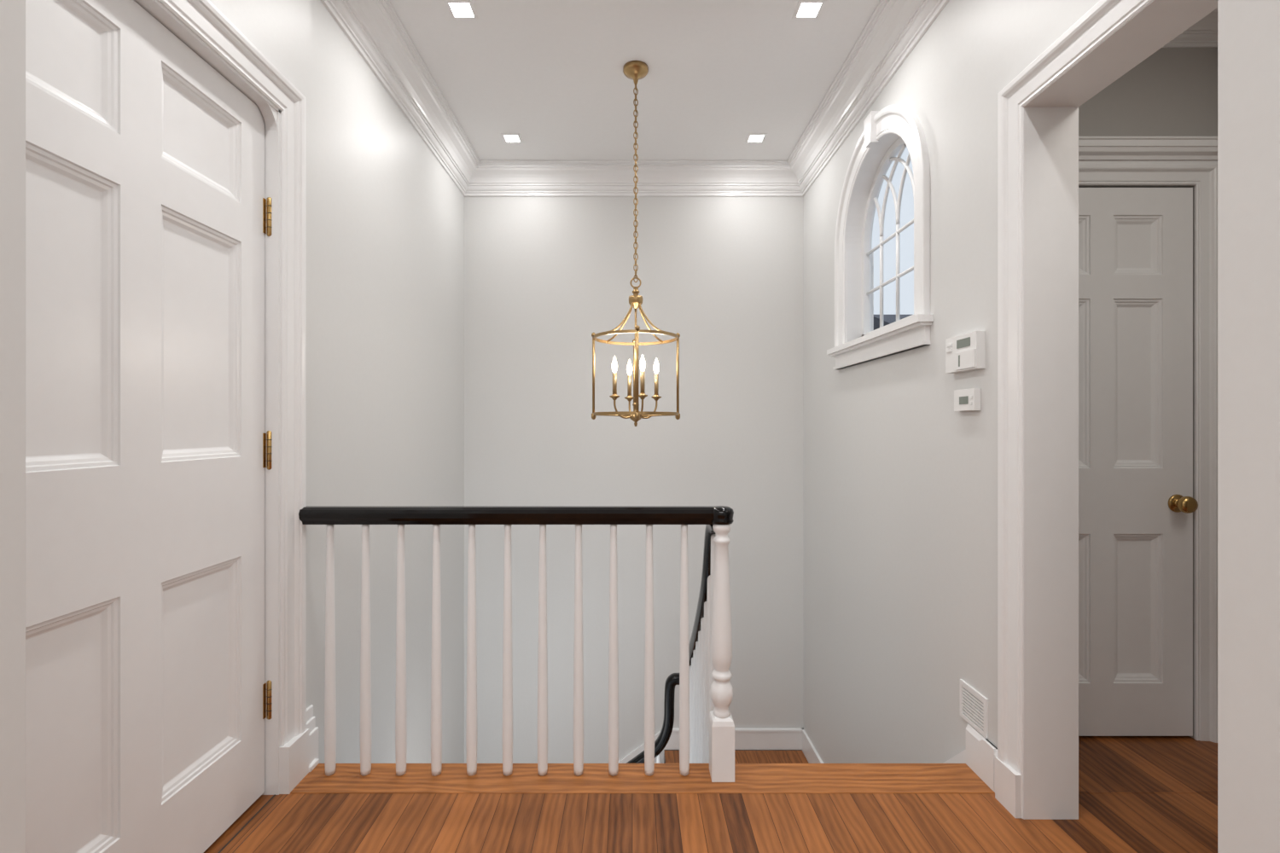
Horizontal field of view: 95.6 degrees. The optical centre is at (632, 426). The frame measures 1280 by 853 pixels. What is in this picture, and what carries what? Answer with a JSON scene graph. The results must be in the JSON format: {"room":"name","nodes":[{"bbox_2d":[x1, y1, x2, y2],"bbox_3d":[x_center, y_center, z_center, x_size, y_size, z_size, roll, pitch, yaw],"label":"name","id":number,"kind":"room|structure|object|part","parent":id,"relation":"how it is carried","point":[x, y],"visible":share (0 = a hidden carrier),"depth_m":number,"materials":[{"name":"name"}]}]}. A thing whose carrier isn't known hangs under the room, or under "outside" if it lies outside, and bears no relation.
{"room":"stair landing","nodes":[
{"label":"stair landing","id":0,"kind":"room"},
{"bbox_2d":[209,0,464,763],"bbox_3d":[-1.248,1.080,2.501,0.225,5.700,3.279,0,0,0],"label":"wall","id":1,"kind":"structure","parent":0,"point":[385,219],"depth_m":2.61,"materials":[{"name":"paint"}]},
{"bbox_2d":[25,0,271,852],"bbox_3d":[-1.184,0.082,1.396,0.062,2.173,0.952,0,0,0],"label":"door","id":2,"kind":"structure","parent":1,"relation":"in","point":[148,214],"depth_m":1.39,"materials":[{"name":"paint"}]},
{"bbox_2d":[133,0,308,795],"bbox_3d":[-1.181,0.030,1.395,0.159,2.300,1.166,0,0,0],"label":"trim","id":3,"kind":"structure","parent":1,"relation":"attached to","point":[200,25],"depth_m":1.87,"materials":[{"name":"paint"}]},
{"bbox_2d":[306,704,319,772],"bbox_3d":[-1.115,1.080,2.013,0.040,0.200,0.074,0,0,0],"label":"baseboard","id":4,"kind":"structure","parent":1,"relation":"attached to","point":[311,721],"depth_m":2.02,"materials":[{"name":"paint"}]},
{"bbox_2d":[320,0,949,196],"bbox_3d":[0.010,-1.678,2.430,2.340,0.184,3.139,0,0,0],"label":"trim","id":5,"kind":"structure","parent":1,"relation":"attached to","point":[894,28],"depth_m":3.34,"materials":[{"name":"paint"}]},
{"bbox_2d":[464,196,803,763],"bbox_3d":[0.010,1.080,4.070,2.340,5.700,0.140,0,0,0],"label":"wall","id":6,"kind":"structure","parent":0,"point":[543,275],"depth_m":4.00,"materials":[{"name":"paint"}]},
{"bbox_2d":[618,728,803,763],"bbox_3d":[0.015,2.750,3.989,2.330,1.340,0.022,0,0,0],"label":"baseboard","id":7,"kind":"structure","parent":6,"relation":"attached to","point":[745,739],"depth_m":3.98,"materials":[{"name":"paint"}]},
{"bbox_2d":[389,0,880,159],"bbox_3d":[-0.490,-1.820,0.770,3.620,0.100,6.740,0,0,0],"label":"ceiling","id":8,"kind":"structure","parent":0,"point":[549,72],"depth_m":2.90,"materials":[{"name":"paint"}]},
{"bbox_2d":[443,0,478,19],"bbox_3d":[-0.724,-1.768,2.461,0.116,0.004,0.116,0,0,0],"label":"recessed light","id":9,"kind":"object","parent":8,"relation":"in","point":[458,9],"visible":1,"depth_m":2.46,"materials":[{"name":"paint"}]},
{"bbox_2d":[500,133,523,143],"bbox_3d":[-0.738,-1.768,3.560,0.116,0.004,0.116,0,0,0],"label":"recessed light","id":10,"kind":"object","parent":8,"relation":"in","point":[508,137],"visible":1,"depth_m":3.55,"materials":[{"name":"paint"}]},
{"bbox_2d":[591,60,680,426],"bbox_3d":[0.017,-0.885,2.866,0.418,1.770,0.418,0,0,19],"label":"pendant lantern","id":11,"kind":"object","parent":8,"relation":"hanging from","point":[635,70],"visible":1,"depth_m":2.85,"materials":[{"name":"gold metal"}]},
{"bbox_2d":[744,133,767,143],"bbox_3d":[0.759,-1.768,3.560,0.116,0.004,0.116,0,0,0],"label":"recessed light","id":12,"kind":"object","parent":8,"relation":"in","point":[752,137],"visible":1,"depth_m":3.55,"materials":[{"name":"paint"}]},
{"bbox_2d":[791,0,826,19],"bbox_3d":[0.749,-1.768,2.461,0.116,0.004,0.116,0,0,0],"label":"recessed light","id":13,"kind":"object","parent":8,"relation":"in","point":[810,9],"visible":1,"depth_m":2.46,"materials":[{"name":"paint"}]},
{"bbox_2d":[0,0,1279,852],"bbox_3d":[-0.420,-0.295,0.800,3.560,2.950,0.121,0,0,0],"label":"wall","id":14,"kind":"structure","parent":0,"point":[1248,31],"depth_m":0.83,"materials":[{"name":"paint"}]},
{"bbox_2d":[203,736,1217,852],"bbox_3d":[0.000,2.579,0.700,4.600,2.802,6.600,0,0,0],"label":"floor","id":15,"kind":"structure","parent":0,"point":[1137,794],"depth_m":1.79,"materials":[{"name":"brown wood"}]},
{"bbox_2d":[298,506,734,782],"bbox_3d":[-0.396,1.765,2.535,1.479,2.990,1.227,0,0,0],"label":"stair railing","id":16,"kind":"object","parent":15,"relation":"on","point":[706,726],"visible":0.8,"depth_m":1.96,"materials":[{"name":"black paint"}]},
{"bbox_3d":[0.302,0.753,1.960,0.077,0.850,0.077,0,0,0],"label":"newel post","id":17,"kind":"part","parent":16,"relation":"part of","materials":[{"name":"paint"}]},
{"bbox_2d":[664,750,808,763],"bbox_3d":[0.009,2.251,3.003,2.307,2.074,1.945,0,0,0],"label":"landing","id":18,"kind":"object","parent":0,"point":[671,757],"depth_m":3.90,"materials":[{"name":"brown wood"}]},
{"bbox_2d":[803,0,1099,763],"bbox_3d":[1.250,1.080,2.501,0.140,5.700,3.279,0,0,0],"label":"wall","id":19,"kind":"structure","parent":0,"point":[900,485],"depth_m":2.40,"materials":[{"name":"paint"}]},
{"bbox_2d":[826,104,933,369],"bbox_3d":[1.225,-0.914,2.808,0.210,1.178,1.065,0,0,0],"label":"window","id":20,"kind":"structure","parent":19,"relation":"in","point":[857,341],"depth_m":2.81,"materials":[{"name":"paint"}]},
{"bbox_2d":[801,723,997,792],"bbox_3d":[1.172,1.780,2.921,0.016,1.480,2.158,0,0,0],"label":"baseboard","id":21,"kind":"structure","parent":19,"relation":"attached to","point":[980,754],"depth_m":1.97,"materials":[{"name":"paint"}]},
{"bbox_2d":[945,331,985,373],"bbox_3d":[1.163,-0.258,2.035,0.034,0.125,0.190,0,0,0],"label":"thermostat","id":22,"kind":"object","parent":19,"relation":"attached to","point":[967,352],"visible":1,"depth_m":2.00,"materials":[{"name":"white plastic"}]},
{"bbox_2d":[954,388,980,411],"bbox_3d":[1.167,-0.092,2.027,0.025,0.075,0.125,0,0,0],"label":"thermostat","id":23,"kind":"object","parent":19,"relation":"attached to","point":[965,399],"visible":1,"depth_m":2.01,"materials":[{"name":"white plastic"}]},
{"bbox_2d":[959,679,988,738],"bbox_3d":[1.177,0.970,2.002,0.007,0.130,0.156,0,0,0],"label":"air vent","id":24,"kind":"object","parent":19,"relation":"in","point":[973,706],"visible":1,"depth_m":2.00,"materials":[{"name":"metal"}]},
{"bbox_2d":[994,0,1217,820],"bbox_3d":[1.246,0.059,1.349,0.187,2.242,0.989,0,0,0],"label":"trim","id":25,"kind":"structure","parent":19,"relation":"attached to","point":[1037,760],"depth_m":1.74,"materials":[{"name":"paint"}]},
{"bbox_2d":[1078,47,1217,738],"bbox_3d":[1.810,-0.220,0.645,0.980,2.800,3.290,0,0,0],"label":"wall","id":26,"kind":"structure","parent":0,"point":[1173,91],"depth_m":2.19,"materials":[{"name":"paint"}]},
{"bbox_2d":[1078,187,1198,736],"bbox_3d":[1.773,0.133,2.179,0.686,2.070,0.101,0,0,0],"label":"door","id":27,"kind":"structure","parent":26,"relation":"in","point":[1137,503],"depth_m":2.19,"materials":[{"name":"paint"}]},
{"bbox_2d":[1078,7,1217,743],"bbox_3d":[1.765,-0.180,0.855,0.890,2.720,2.710,0,0,0],"label":"trim","id":28,"kind":"structure","parent":26,"relation":"attached to","point":[1102,160],"depth_m":2.18,"materials":[{"name":"paint"}]},
{"label":"outside","id":29,"kind":"structure","parent":0,"visible":0},
{"bbox_3d":[5.000,4.230,22.150,50.000,0.100,35.700,0,0,0],"label":"ground","id":30,"kind":"structure","parent":29,"visible":0},
{"bbox_2d":[873,314,911,330],"bbox_3d":[6.950,0.980,11.500,4.500,6.400,5.400,0,0,0],"label":"neighboring house","id":31,"kind":"structure","parent":30,"relation":"on","point":[887,319],"depth_m":11.33,"materials":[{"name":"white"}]}
]}

